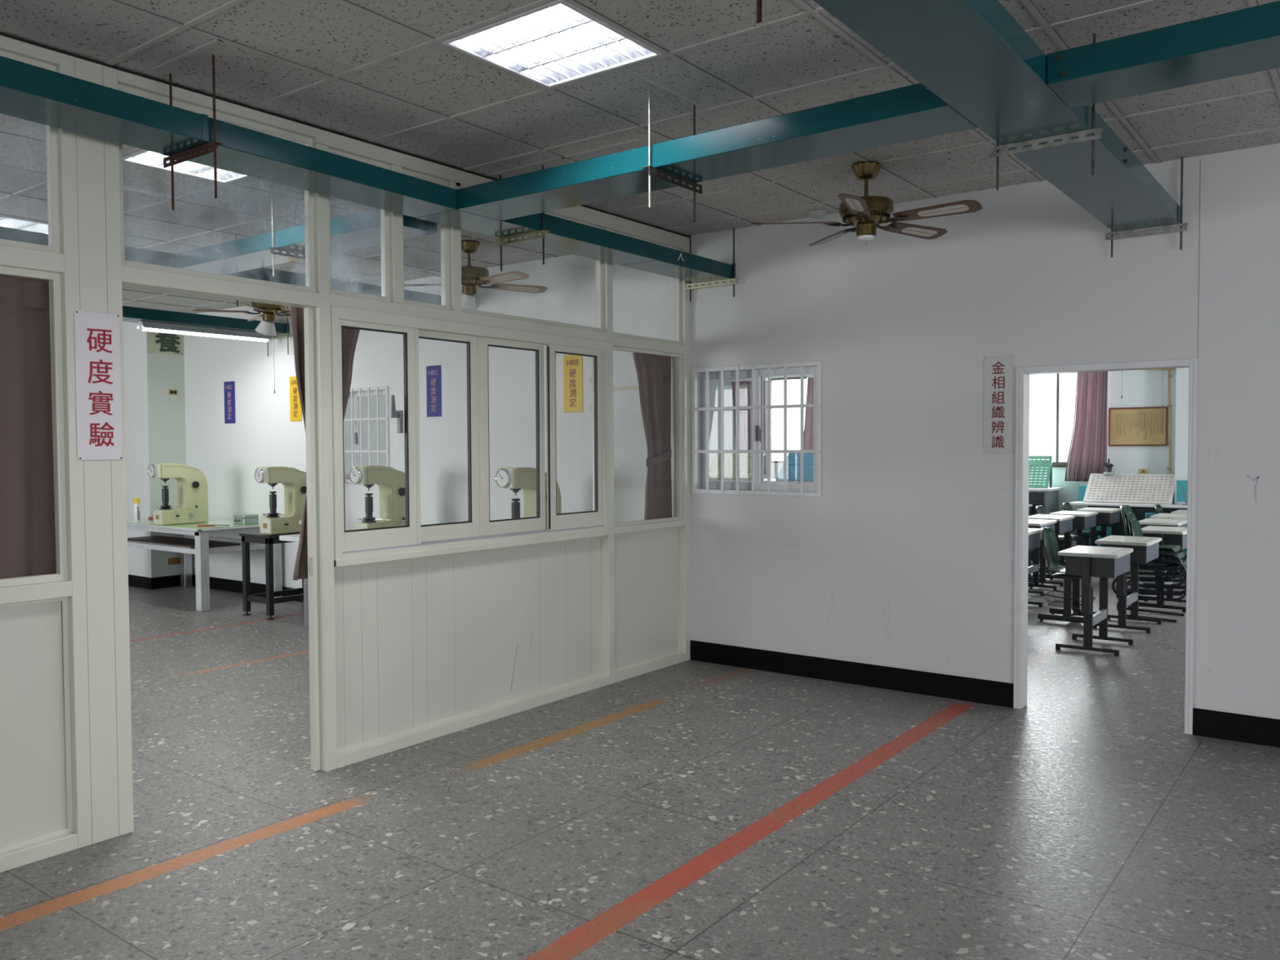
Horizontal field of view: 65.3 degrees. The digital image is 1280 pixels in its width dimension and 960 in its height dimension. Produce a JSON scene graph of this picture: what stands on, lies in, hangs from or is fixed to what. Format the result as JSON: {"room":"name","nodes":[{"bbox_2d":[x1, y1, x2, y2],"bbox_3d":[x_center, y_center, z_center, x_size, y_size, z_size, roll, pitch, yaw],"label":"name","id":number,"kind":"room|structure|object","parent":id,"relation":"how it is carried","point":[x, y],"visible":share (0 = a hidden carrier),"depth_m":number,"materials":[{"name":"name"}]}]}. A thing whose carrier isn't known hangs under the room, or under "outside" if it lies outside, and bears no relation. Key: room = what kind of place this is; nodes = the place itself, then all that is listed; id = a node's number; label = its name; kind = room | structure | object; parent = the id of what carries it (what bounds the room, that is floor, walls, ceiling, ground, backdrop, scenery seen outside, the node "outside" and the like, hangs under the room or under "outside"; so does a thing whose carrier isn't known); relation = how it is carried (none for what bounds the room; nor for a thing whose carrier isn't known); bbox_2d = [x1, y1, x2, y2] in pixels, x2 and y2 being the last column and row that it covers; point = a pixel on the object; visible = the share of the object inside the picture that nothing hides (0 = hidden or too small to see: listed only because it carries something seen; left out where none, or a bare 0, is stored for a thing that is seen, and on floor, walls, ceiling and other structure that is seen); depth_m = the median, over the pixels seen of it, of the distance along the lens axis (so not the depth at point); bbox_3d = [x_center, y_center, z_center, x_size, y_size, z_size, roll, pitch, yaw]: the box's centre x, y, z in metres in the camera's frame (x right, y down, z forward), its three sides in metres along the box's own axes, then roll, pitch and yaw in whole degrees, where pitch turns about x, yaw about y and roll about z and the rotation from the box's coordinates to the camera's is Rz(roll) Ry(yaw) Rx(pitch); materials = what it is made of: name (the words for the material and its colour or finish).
{"room":"school laboratory","nodes":[
{"label":"school laboratory","id":0,"kind":"room"},
{"bbox_2d":[122,321,151,577],"bbox_3d":[-6.181,-0.348,12.018,1.950,3.124,0.440,1,2,37],"label":"wall","id":1,"kind":"structure","parent":0,"point":[135,345],"depth_m":11.41,"materials":[{"name":"paint"}]},
{"bbox_2d":[146,331,186,577],"bbox_3d":[-5.400,-0.332,11.429,0.005,3.124,0.434,1,2,37],"label":"pillar","id":2,"kind":"structure","parent":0,"point":[166,412],"depth_m":11.40,"materials":[{"name":"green paint"}]},
{"bbox_2d":[146,331,183,355],"bbox_3d":[-5.402,-1.627,11.383,0.005,0.385,0.423,1,2,37],"label":"poster","id":3,"kind":"object","parent":2,"relation":"attached to","point":[162,343],"visible":0.77,"depth_m":11.38,"materials":[{"name":"green paper"}]},
{"bbox_2d":[0,31,690,872],"bbox_3d":[-2.372,-0.096,3.819,0.123,3.124,9.000,1,2,37],"label":"wall partition","id":4,"kind":"structure","parent":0,"point":[404,653],"depth_m":4.87,"materials":[{"name":"beige metal"}]},
{"bbox_2d":[0,275,56,578],"bbox_3d":[-2.723,-0.148,3.495,0.064,1.272,1.266,1,2,37],"label":"window curtain","id":5,"kind":"object","parent":4,"relation":"hanging from","point":[27,493],"visible":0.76,"depth_m":3.91,"materials":[{"name":"fabric"}]},
{"bbox_2d":[74,310,123,460],"bbox_3d":[-2.159,-0.374,3.991,0.008,0.590,0.175,1,2,37],"label":"wall sign","id":6,"kind":"object","parent":4,"relation":"attached to","point":[97,335],"visible":1,"depth_m":3.99,"materials":[{"name":"white plastic"}]},
{"bbox_2d":[290,306,359,580],"bbox_3d":[-1.578,-0.196,5.065,0.053,1.365,0.444,1,2,35],"label":"window curtain","id":7,"kind":"object","parent":4,"relation":"hanging from","point":[350,336],"visible":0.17,"depth_m":4.94,"materials":[{"name":"fabric"}]},
{"bbox_2d":[330,306,610,567],"bbox_3d":[-0.889,-0.242,5.766,0.122,1.277,2.152,1,2,37],"label":"window","id":8,"kind":"structure","parent":4,"relation":"in","point":[414,540],"depth_m":5.68,"materials":[{"name":"beige metal"}]},
{"bbox_2d":[632,352,671,519],"bbox_3d":[0.092,-0.244,7.266,0.053,1.370,0.480,1,2,37],"label":"window curtain","id":9,"kind":"object","parent":4,"relation":"hanging from","point":[653,371],"visible":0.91,"depth_m":7.29,"materials":[{"name":"fabric"}]},
{"bbox_2d":[345,395,386,474],"bbox_3d":[-7.109,-0.364,12.488,0.100,3.134,19.200,1,2,37],"label":"wall","id":10,"kind":"structure","parent":0,"point":[382,412],"depth_m":16.09,"materials":[{"name":"paint"}]},
{"bbox_2d":[0,555,1279,959],"bbox_3d":[-0.259,1.389,7.415,17.000,0.100,19.200,1,2,37],"label":"floor","id":11,"kind":"structure","parent":0,"point":[688,810],"depth_m":4.14,"materials":[{"name":"stone"}]},
{"bbox_2d":[127,518,282,611],"bbox_3d":[-4.761,0.850,10.648,1.902,0.806,0.927,1,2,37],"label":"work table","id":12,"kind":"object","parent":11,"relation":"on","point":[202,551],"visible":0.48,"depth_m":10.11,"materials":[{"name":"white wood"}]},
{"bbox_2d":[133,497,140,521],"bbox_3d":[-5.401,0.321,10.732,0.065,0.252,0.064,1,2,37],"label":"spray can","id":13,"kind":"object","parent":12,"relation":"on","point":[136,500],"visible":1,"depth_m":10.71,"materials":[{"name":"white metal"}]},
{"bbox_2d":[147,462,208,524],"bbox_3d":[-4.790,0.138,10.379,0.245,0.628,0.561,1,2,37],"label":"hardness tester","id":14,"kind":"object","parent":12,"relation":"on","point":[192,507],"visible":1,"depth_m":10.37,"materials":[{"name":"beige metal"}]},
{"bbox_2d":[127,535,240,547],"bbox_3d":[-4.845,0.647,10.508,1.630,0.018,0.410,1,2,37],"label":"wooden board","id":15,"kind":"object","parent":12,"relation":"on","point":[187,542],"visible":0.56,"depth_m":10.41,"materials":[{"name":"brown wood"}]},
{"bbox_2d":[233,513,258,524],"bbox_3d":[-4.101,0.403,10.371,0.260,0.100,0.184,2,3,45],"label":"case","id":16,"kind":"object","parent":12,"relation":"on","point":[238,518],"visible":1,"depth_m":10.30,"materials":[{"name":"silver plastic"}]},
{"bbox_2d":[239,531,303,619],"bbox_3d":[-3.396,0.890,9.650,0.485,0.780,0.720,1,2,37],"label":"stand","id":17,"kind":"object","parent":11,"relation":"on","point":[268,597],"visible":0.59,"depth_m":9.40,"materials":[{"name":"black paint"}]},
{"bbox_2d":[254,466,306,534],"bbox_3d":[-3.349,0.185,9.469,0.245,0.628,0.561,1,2,37],"label":"hardness tester","id":18,"kind":"object","parent":17,"relation":"on","point":[293,480],"visible":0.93,"depth_m":9.39,"materials":[{"name":"beige metal"}]},
{"bbox_2d":[279,528,355,627],"bbox_3d":[-1.640,0.915,8.321,3.410,0.800,0.820,1,2,37],"label":"bench","id":19,"kind":"object","parent":11,"relation":"on","point":[294,538],"visible":0.15,"depth_m":8.83,"materials":[{"name":"white wood"}]},
{"bbox_2d":[349,465,405,529],"bbox_3d":[-2.192,0.191,8.520,0.245,0.628,0.561,1,2,37],"label":"hardness tester","id":20,"kind":"object","parent":19,"relation":"on","point":[390,482],"visible":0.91,"depth_m":8.49,"materials":[{"name":"beige metal"}]},
{"bbox_2d":[495,466,561,528],"bbox_3d":[-0.835,0.216,7.554,0.245,0.628,0.561,1,2,37],"label":"hardness tester","id":21,"kind":"object","parent":19,"relation":"on","point":[515,478],"visible":0.48,"depth_m":7.43,"materials":[{"name":"beige metal"}]},
{"bbox_2d":[709,478,813,484],"bbox_3d":[1.575,0.536,15.012,3.200,1.090,0.800,1,2,37],"label":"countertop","id":22,"kind":"structure","parent":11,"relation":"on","point":[765,481],"depth_m":14.34,"materials":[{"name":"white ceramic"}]},
{"bbox_2d":[709,453,764,479],"bbox_3d":[1.411,-0.219,14.981,0.850,0.423,0.423,1,2,37],"label":"board","id":23,"kind":"object","parent":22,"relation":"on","point":[730,459],"visible":0.7,"depth_m":14.97,"materials":[{"name":"beige metal"}]},
{"bbox_2d":[775,453,813,481],"bbox_3d":[2.395,-0.207,14.252,0.800,0.437,0.437,1,2,37],"label":"board","id":24,"kind":"object","parent":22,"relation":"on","point":[793,459],"visible":0.46,"depth_m":14.30,"materials":[{"name":"blue metal"}]},
{"bbox_2d":[1027,528,1043,607],"bbox_3d":[3.597,0.865,9.688,0.450,0.763,0.631,1,2,37],"label":"school desk","id":25,"kind":"object","parent":11,"relation":"on","point":[1033,533],"visible":0.16,"depth_m":9.66,"materials":[{"name":"metal"}]},
{"bbox_2d":[1027,519,1057,595],"bbox_3d":[4.207,0.825,10.818,0.450,0.763,0.631,1,2,37],"label":"school desk","id":26,"kind":"object","parent":11,"relation":"on","point":[1033,523],"visible":0.44,"depth_m":10.89,"materials":[{"name":"metal"}]},
{"bbox_2d":[1028,486,1062,555],"bbox_3d":[5.335,0.591,14.486,1.350,0.980,0.625,1,2,37],"label":"base cabinet","id":27,"kind":"object","parent":11,"relation":"on","point":[1047,498],"visible":0.16,"depth_m":13.97,"materials":[{"name":"grey metal"}]},
{"bbox_2d":[1028,486,1062,491],"bbox_3d":[5.333,0.118,14.471,1.350,0.035,0.625,1,2,37],"label":"countertop","id":28,"kind":"structure","parent":27,"relation":"on","point":[1048,489],"depth_m":13.93,"materials":[{"name":"white ceramic"}]},
{"bbox_2d":[1028,455,1053,488],"bbox_3d":[5.330,-0.121,14.385,1.100,0.450,0.251,1,2,37],"label":"board","id":29,"kind":"object","parent":28,"relation":"on","point":[1048,473],"visible":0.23,"depth_m":14.13,"materials":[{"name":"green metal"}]},
{"bbox_2d":[1027,514,1075,586],"bbox_3d":[4.706,0.800,11.518,0.450,0.763,0.631,1,2,37],"label":"school desk","id":30,"kind":"object","parent":11,"relation":"on","point":[1064,524],"visible":0.51,"depth_m":11.30,"materials":[{"name":"metal"}]},
{"bbox_2d":[1035,505,1080,573],"bbox_3d":[5.109,0.739,12.269,0.485,0.831,0.411,1,2,37],"label":"chair","id":31,"kind":"object","parent":11,"relation":"on","point":[1040,509],"visible":0.2,"depth_m":12.36,"materials":[{"name":"black paint"}]},
{"bbox_2d":[1045,558,1065,565],"bbox_3d":[5.112,0.969,12.274,0.370,0.120,0.330,1,2,37],"label":"basket","id":32,"kind":"object","parent":31,"relation":"on","point":[1062,560],"depth_m":12.35,"materials":[{"name":"black metal"}]},
{"bbox_2d":[1037,526,1097,622],"bbox_3d":[3.867,0.852,9.004,0.485,0.831,0.411,1,2,37],"label":"chair","id":33,"kind":"object","parent":11,"relation":"on","point":[1071,600],"visible":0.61,"depth_m":9.05,"materials":[{"name":"green plastic"}]},
{"bbox_2d":[1043,589,1095,609],"bbox_3d":[3.870,1.081,9.009,0.370,0.120,0.330,1,2,37],"label":"basket","id":34,"kind":"object","parent":33,"relation":"on","point":[1071,600],"depth_m":9.00,"materials":[{"name":"grey metal"}]},
{"bbox_2d":[1048,511,1097,574],"bbox_3d":[5.266,0.776,12.147,0.450,0.763,0.631,1,2,37],"label":"school desk","id":35,"kind":"object","parent":11,"relation":"on","point":[1083,520],"visible":0.45,"depth_m":11.91,"materials":[{"name":"metal"}]},
{"bbox_2d":[1062,502,1105,566],"bbox_3d":[5.721,0.714,12.935,0.485,0.831,0.411,1,2,37],"label":"chair","id":36,"kind":"object","parent":11,"relation":"on","point":[1067,506],"visible":0.21,"depth_m":13.02,"materials":[{"name":"black paint"}]},
{"bbox_2d":[1055,545,1133,656],"bbox_3d":[3.556,0.927,7.808,0.450,0.763,0.631,1,2,37],"label":"school desk","id":37,"kind":"object","parent":11,"relation":"on","point":[1087,562],"visible":1,"depth_m":7.61,"materials":[{"name":"metal"}]},
{"bbox_2d":[1075,506,1120,546],"bbox_3d":[5.878,0.752,12.813,0.450,0.763,0.631,1,2,37],"label":"school desk","id":38,"kind":"object","parent":11,"relation":"on","point":[1105,516],"visible":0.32,"depth_m":12.57,"materials":[{"name":"metal"}]},
{"bbox_2d":[1093,535,1161,633],"bbox_3d":[4.251,0.894,8.711,0.450,0.763,0.631,1,2,37],"label":"school desk","id":39,"kind":"object","parent":11,"relation":"on","point":[1145,549],"visible":0.79,"depth_m":8.52,"materials":[{"name":"metal"}]},
{"bbox_2d":[1069,501,1187,556],"bbox_3d":[6.968,0.690,12.974,2.520,0.745,0.600,1,2,37],"label":"table","id":40,"kind":"object","parent":11,"relation":"on","point":[1141,511],"visible":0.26,"depth_m":13.12,"materials":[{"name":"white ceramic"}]},
{"bbox_2d":[1069,501,1187,508],"bbox_3d":[6.966,0.333,12.963,2.520,0.030,0.600,1,2,37],"label":"countertop","id":41,"kind":"structure","parent":40,"relation":"on","point":[1077,503],"depth_m":13.10,"materials":[{"name":"white ceramic"}]},
{"bbox_2d":[1083,473,1174,504],"bbox_3d":[6.556,0.114,13.385,1.070,0.383,0.422,1,2,37],"label":"pegboard","id":42,"kind":"object","parent":40,"relation":"on","point":[1121,488],"visible":1,"depth_m":13.36,"materials":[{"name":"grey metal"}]},
{"bbox_2d":[1173,477,1187,504],"bbox_3d":[7.159,0.148,12.948,0.420,0.347,0.042,1,2,37],"label":"signboard","id":43,"kind":"object","parent":40,"relation":"on","point":[1179,499],"visible":0.42,"depth_m":13.02,"materials":[{"name":"metal"}]},
{"bbox_2d":[1116,527,1186,622],"bbox_3d":[4.730,0.843,9.156,0.583,0.831,0.424,1,2,37],"label":"chair","id":44,"kind":"object","parent":11,"relation":"on","point":[1184,594],"visible":0.36,"depth_m":9.00,"materials":[{"name":"green plastic"}]},
{"bbox_2d":[1126,518,1186,615],"bbox_3d":[4.750,0.781,9.139,0.583,0.831,0.424,1,2,37],"label":"chair","id":45,"kind":"object","parent":44,"relation":"on","point":[1135,529],"visible":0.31,"depth_m":9.09,"materials":[{"name":"green plastic"}]},
{"bbox_2d":[1111,505,1186,598],"bbox_3d":[4.698,0.656,9.183,0.583,0.831,0.424,1,2,37],"label":"chair","id":46,"kind":"object","parent":45,"relation":"on","point":[1169,547],"visible":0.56,"depth_m":9.14,"materials":[{"name":"green plastic"}]},
{"bbox_2d":[1116,511,1186,608],"bbox_3d":[4.724,0.718,9.161,0.583,0.831,0.424,1,2,37],"label":"chair","id":47,"kind":"object","parent":45,"relation":"on","point":[1128,515],"visible":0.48,"depth_m":9.07,"materials":[{"name":"green plastic"}]},
{"bbox_2d":[1138,525,1186,612],"bbox_3d":[5.123,0.856,9.757,0.450,0.763,0.631,1,2,37],"label":"school desk","id":48,"kind":"object","parent":11,"relation":"on","point":[1169,535],"visible":0.32,"depth_m":9.53,"materials":[{"name":"metal"}]},
{"bbox_2d":[1138,518,1186,591],"bbox_3d":[5.638,0.819,10.794,0.450,0.763,0.631,1,2,37],"label":"school desk","id":49,"kind":"object","parent":11,"relation":"on","point":[1148,522],"visible":0.23,"depth_m":10.63,"materials":[{"name":"laminate"}]},
{"bbox_2d":[1150,513,1186,577],"bbox_3d":[6.206,0.789,11.618,0.450,0.763,0.631,1,2,37],"label":"school desk","id":50,"kind":"object","parent":11,"relation":"on","point":[1165,516],"visible":0.09,"depth_m":11.46,"materials":[{"name":"laminate"}]},
{"bbox_2d":[0,0,1279,313],"bbox_3d":[-0.274,-1.845,7.309,17.000,0.117,19.200,1,2,37],"label":"ceiling","id":51,"kind":"structure","parent":0,"point":[332,37],"depth_m":4.43,"materials":[{"name":"tile"}]},
{"bbox_2d":[0,215,48,233],"bbox_3d":[-4.352,-1.790,6.873,0.604,0.091,0.606,1,2,37],"label":"ceiling light","id":52,"kind":"object","parent":51,"relation":"attached to","point":[5,221],"visible":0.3,"depth_m":6.88,"materials":[{"name":"white plastic"}]},
{"bbox_2d":[122,149,248,183],"bbox_3d":[-2.341,-1.750,5.367,0.604,0.091,0.606,1,2,37],"label":"ceiling light","id":53,"kind":"object","parent":51,"relation":"attached to","point":[146,157],"visible":0.2,"depth_m":5.49,"materials":[{"name":"white plastic"}]},
{"bbox_2d":[163,54,223,210],"bbox_3d":[-1.806,-1.393,4.032,0.385,0.556,0.039,1,2,37],"label":"hanger","id":54,"kind":"object","parent":51,"relation":"hanging from","point":[213,145],"visible":1,"depth_m":3.97,"materials":[{"name":"metal"}]},
{"bbox_2d":[193,301,290,393],"bbox_3d":[-3.321,-1.304,9.069,1.215,1.045,1.175,1,2,37],"label":"ceiling fan","id":55,"kind":"object","parent":51,"relation":"hanging from","point":[266,326],"visible":0.6,"depth_m":8.98,"materials":[{"name":"gold metal"}]},
{"bbox_2d":[235,230,263,306],"bbox_3d":[-2.807,-1.516,7.182,0.390,0.506,0.039,1,2,37],"label":"hanger","id":56,"kind":"object","parent":51,"relation":"hanging from","point":[261,230],"visible":0.02,"depth_m":7.08,"materials":[{"name":"metal"}]},
{"bbox_2d":[0,226,441,305],"bbox_3d":[-3.961,-1.405,5.644,0.310,0.100,7.890,1,2,37],"label":"duct","id":57,"kind":"object","parent":56,"relation":"on","point":[131,254],"visible":0.34,"depth_m":7.06,"materials":[{"name":"teal metal"}]},
{"bbox_2d":[266,186,305,276],"bbox_3d":[-2.064,-1.472,6.039,0.039,0.526,0.404,1,2,37],"label":"hanger","id":58,"kind":"object","parent":51,"relation":"hanging from","point":[273,248],"visible":0.59,"depth_m":5.91,"materials":[{"name":"metal"}]},
{"bbox_2d":[175,208,436,274],"bbox_3d":[-2.090,-1.428,6.057,2.186,0.100,0.315,1,2,37],"label":"duct","id":59,"kind":"object","parent":58,"relation":"on","point":[360,229],"visible":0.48,"depth_m":5.92,"materials":[{"name":"teal metal"}]},
{"bbox_2d":[404,240,547,310],"bbox_3d":[-1.262,-1.422,7.486,1.188,0.725,1.211,1,2,37],"label":"ceiling fan","id":60,"kind":"object","parent":51,"relation":"hanging from","point":[472,277],"visible":0.7,"depth_m":7.46,"materials":[{"name":"brown wood"}]},
{"bbox_2d":[494,164,549,271],"bbox_3d":[-0.661,-1.456,5.574,0.384,0.541,0.039,1,2,37],"label":"hanger","id":61,"kind":"object","parent":51,"relation":"hanging from","point":[543,231],"visible":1,"depth_m":5.54,"materials":[{"name":"silver metal"}]},
{"bbox_2d":[0,55,735,283],"bbox_3d":[-2.137,-1.391,3.594,0.318,0.189,8.996,1,2,37],"label":"duct","id":62,"kind":"object","parent":61,"relation":"hanging from","point":[29,92],"visible":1,"depth_m":4.30,"materials":[{"name":"teal metal"}]},
{"bbox_2d":[441,0,662,88],"bbox_3d":[-0.331,-1.710,3.861,0.604,0.091,0.606,1,2,37],"label":"ceiling light","id":63,"kind":"object","parent":51,"relation":"attached to","point":[556,42],"visible":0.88,"depth_m":3.87,"materials":[{"name":"white plastic"}]},
{"bbox_2d":[641,83,702,222],"bbox_3d":[0.145,-1.428,4.384,0.039,0.526,0.404,1,2,37],"label":"hanger","id":64,"kind":"object","parent":51,"relation":"hanging from","point":[650,169],"visible":1,"depth_m":4.31,"materials":[{"name":"metal"}]},
{"bbox_2d":[456,83,977,220],"bbox_3d":[0.175,-1.383,4.360,2.486,0.100,0.315,1,2,37],"label":"duct","id":65,"kind":"object","parent":64,"relation":"on","point":[910,113],"visible":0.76,"depth_m":4.10,"materials":[{"name":"teal metal"}]},
{"bbox_2d":[685,227,738,302],"bbox_3d":[0.515,-1.542,7.178,0.430,0.486,0.039,1,2,37],"label":"hanger","id":66,"kind":"object","parent":51,"relation":"hanging from","point":[691,285],"visible":0.99,"depth_m":7.14,"materials":[{"name":"silver metal"}]},
{"bbox_2d":[808,209,826,218],"bbox_3d":[1.166,-1.746,6.583,0.120,0.040,0.120,1,2,37],"label":"smoke detector","id":67,"kind":"object","parent":51,"relation":"attached to","point":[815,214],"visible":1,"depth_m":6.54,"materials":[{"name":"white plastic"}]},
{"bbox_2d":[751,160,982,246],"bbox_3d":[1.280,-1.510,5.465,1.170,0.440,1.216,1,2,37],"label":"ceiling fan","id":68,"kind":"object","parent":51,"relation":"hanging from","point":[866,212],"visible":1,"depth_m":5.42,"materials":[{"name":"gold metal"}]},
{"bbox_2d":[988,33,1102,190],"bbox_3d":[1.567,-1.418,3.874,0.416,0.526,0.039,1,2,37],"label":"hanger","id":69,"kind":"object","parent":51,"relation":"hanging from","point":[1095,133],"visible":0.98,"depth_m":3.84,"materials":[{"name":"metal"}]},
{"bbox_2d":[1105,156,1187,257],"bbox_3d":[2.777,-1.492,5.484,0.404,0.496,0.039,1,2,37],"label":"hanger","id":70,"kind":"object","parent":51,"relation":"hanging from","point":[1112,233],"visible":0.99,"depth_m":5.43,"materials":[{"name":"metal"}]},
{"bbox_2d":[813,0,1180,231],"bbox_3d":[0.105,-1.302,1.915,0.332,0.100,8.996,1,2,37],"label":"duct","id":71,"kind":"object","parent":70,"relation":"hanging from","point":[974,55],"visible":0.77,"depth_m":3.33,"materials":[{"name":"teal metal"}]},
{"bbox_2d":[1046,0,1279,108],"bbox_3d":[3.304,-1.320,2.002,4.693,0.100,0.308,1,2,37],"label":"duct","id":72,"kind":"object","parent":71,"relation":"attached to","point":[1246,41],"visible":1,"depth_m":3.14,"materials":[{"name":"teal metal"}]},
{"bbox_3d":[-4.785,-1.557,9.020,0.420,0.526,0.039,1,2,37],"label":"hanger","id":73,"kind":"object","parent":51,"relation":"hanging from","visible":0},
{"bbox_2d":[122,306,288,333],"bbox_3d":[-6.112,-1.448,7.256,0.315,0.100,7.890,1,2,37],"label":"duct","id":74,"kind":"object","parent":73,"relation":"hanging from","point":[131,314],"visible":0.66,"depth_m":9.49,"materials":[{"name":"teal metal"}]},
{"bbox_2d":[136,320,271,342],"bbox_3d":[-4.231,-1.445,9.778,0.150,0.086,1.320,1,2,37],"label":"lamp","id":75,"kind":"object","parent":74,"relation":"hanging from","point":[142,326],"visible":0.99,"depth_m":9.69,"materials":[{"name":"white plastic"}]},
{"bbox_2d":[183,143,1279,719],"bbox_3d":[0.001,0.260,7.732,17.000,4.134,0.096,1,2,37],"label":"wall","id":76,"kind":"structure","parent":0,"point":[904,557],"depth_m":6.43,"materials":[{"name":"paint"}]},
{"bbox_2d":[128,574,302,601],"bbox_3d":[-3.406,1.204,9.982,8.880,0.130,0.446,1,2,37],"label":"baseboard","id":77,"kind":"structure","parent":76,"relation":"attached to","point":[220,584],"depth_m":11.32,"materials":[{"name":"black paint"}]},
{"bbox_2d":[223,381,235,423],"bbox_3d":[-4.525,-0.855,11.021,0.211,0.462,0.007,1,2,37],"label":"wall sign","id":78,"kind":"object","parent":76,"relation":"attached to","point":[228,386],"visible":1,"depth_m":11.01,"materials":[{"name":"blue plastic"}]},
{"bbox_2d":[289,376,302,421],"bbox_3d":[-3.544,-0.835,10.286,0.200,0.462,0.007,1,2,37],"label":"wall sign","id":79,"kind":"object","parent":76,"relation":"attached to","point":[295,411],"visible":0.9,"depth_m":10.29,"materials":[{"name":"yellow plastic"}]},
{"bbox_2d":[343,386,389,483],"bbox_3d":[-2.769,-0.433,9.763,1.060,0.923,0.107,1,2,37],"label":"window","id":80,"kind":"structure","parent":76,"relation":"in","point":[356,393],"depth_m":9.64,"materials":[{"name":"white metal"}]},
{"bbox_2d":[426,364,441,417],"bbox_3d":[-1.862,-0.802,9.025,0.195,0.462,0.007,1,2,37],"label":"wall sign","id":81,"kind":"object","parent":76,"relation":"attached to","point":[433,373],"visible":1,"depth_m":9.02,"materials":[{"name":"blue plastic"}]},
{"bbox_2d":[563,355,582,412],"bbox_3d":[-0.538,-0.775,8.034,0.201,0.462,0.007,1,2,37],"label":"wall sign","id":82,"kind":"object","parent":76,"relation":"attached to","point":[572,364],"visible":1,"depth_m":8.03,"materials":[{"name":"yellow plastic"}]},
{"bbox_2d":[0,0,1279,311],"bbox_3d":[-0.334,-1.781,7.231,17.000,0.006,19.000,1,2,37],"label":"trim","id":83,"kind":"structure","parent":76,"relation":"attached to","point":[1027,3],"depth_m":4.40,"materials":[{"name":"white metal"}]},
{"bbox_2d":[691,360,822,497],"bbox_3d":[0.826,-0.354,7.078,1.045,0.918,0.107,1,2,37],"label":"window","id":84,"kind":"structure","parent":76,"relation":"in","point":[701,484],"depth_m":7.06,"materials":[{"name":"white metal"}]},
{"bbox_2d":[689,640,1013,707],"bbox_3d":[1.314,1.281,6.723,2.345,0.146,0.014,1,2,37],"label":"baseboard","id":85,"kind":"structure","parent":76,"relation":"attached to","point":[940,685],"depth_m":6.61,"materials":[{"name":"black paint"}]},
{"bbox_2d":[982,355,1013,453],"bbox_3d":[2.159,-0.453,6.031,0.172,0.586,0.006,1,2,37],"label":"wall sign","id":86,"kind":"object","parent":76,"relation":"attached to","point":[997,370],"visible":1,"depth_m":6.03,"materials":[{"name":"plastic"}]},
{"bbox_2d":[1013,161,1200,734],"bbox_3d":[2.658,-0.170,5.727,0.953,3.100,0.131,1,2,37],"label":"door frame","id":87,"kind":"structure","parent":76,"relation":"in","point":[1022,380],"depth_m":5.89,"materials":[{"name":"white metal"}]},
{"bbox_2d":[1192,707,1279,747],"bbox_3d":[4.895,1.353,4.040,4.705,0.146,0.014,1,2,37],"label":"baseboard","id":88,"kind":"structure","parent":76,"relation":"attached to","point":[1244,728],"depth_m":5.32,"materials":[{"name":"black paint"}]},
{"bbox_2d":[708,368,1176,546],"bbox_3d":[5.400,-0.501,14.920,17.000,3.134,0.100,1,2,37],"label":"wall","id":89,"kind":"structure","parent":0,"point":[1138,388],"depth_m":13.89,"materials":[{"name":"paint"}]},
{"bbox_2d":[770,376,807,462],"bbox_3d":[2.623,-1.014,16.971,0.920,1.450,0.080,1,2,37],"label":"window","id":90,"kind":"structure","parent":89,"relation":"in","point":[772,460],"depth_m":17.21,"materials":[{"name":"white metal"}]},
{"bbox_2d":[729,377,767,474],"bbox_3d":[1.908,-0.923,17.353,0.720,1.650,0.170,1,2,37],"label":"window curtain","id":91,"kind":"object","parent":90,"relation":"hanging from","point":[745,384],"visible":0.44,"depth_m":17.32,"materials":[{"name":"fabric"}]},
{"bbox_2d":[803,375,813,449],"bbox_3d":[2.939,-0.903,16.583,0.756,1.650,0.174,1,2,37],"label":"window curtain","id":92,"kind":"object","parent":90,"relation":"hanging from","point":[808,428],"visible":0.18,"depth_m":16.60,"materials":[{"name":"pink fabric"}]},
{"bbox_2d":[1029,373,1066,467],"bbox_3d":[5.097,-0.945,15.087,3.700,1.488,0.130,1,2,37],"label":"window","id":93,"kind":"structure","parent":89,"relation":"in","point":[1055,464],"depth_m":14.40,"materials":[{"name":"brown metal"}]},
{"bbox_2d":[1064,371,1107,481],"bbox_3d":[6.301,-0.821,14.062,0.581,1.680,0.170,1,2,37],"label":"window curtain","id":94,"kind":"object","parent":93,"relation":"hanging from","point":[1087,454],"visible":0.88,"depth_m":14.00,"materials":[{"name":"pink fabric"}]},
{"bbox_2d":[1108,406,1168,446],"bbox_3d":[6.845,-0.733,13.748,0.740,0.535,0.026,1,2,37],"label":"notice board","id":95,"kind":"object","parent":89,"relation":"attached to","point":[1127,426],"visible":1,"depth_m":13.74,"materials":[{"name":"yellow paper"}]},
{"bbox_2d":[1148,368,1176,472],"bbox_3d":[7.033,-0.848,13.410,0.347,1.510,1.017,-1,2,-18],"label":"conduit pipe","id":96,"kind":"object","parent":89,"relation":"attached to","point":[1168,369],"visible":0.63,"depth_m":13.49,"materials":[{"name":"metal"}]},
{"bbox_2d":[1174,367,1189,479],"bbox_3d":[7.390,-0.446,13.086,0.615,3.124,0.450,1,2,37],"label":"pier","id":97,"kind":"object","parent":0,"point":[1182,374],"visible":0.07,"depth_m":13.03,"materials":[{"name":"paint"}]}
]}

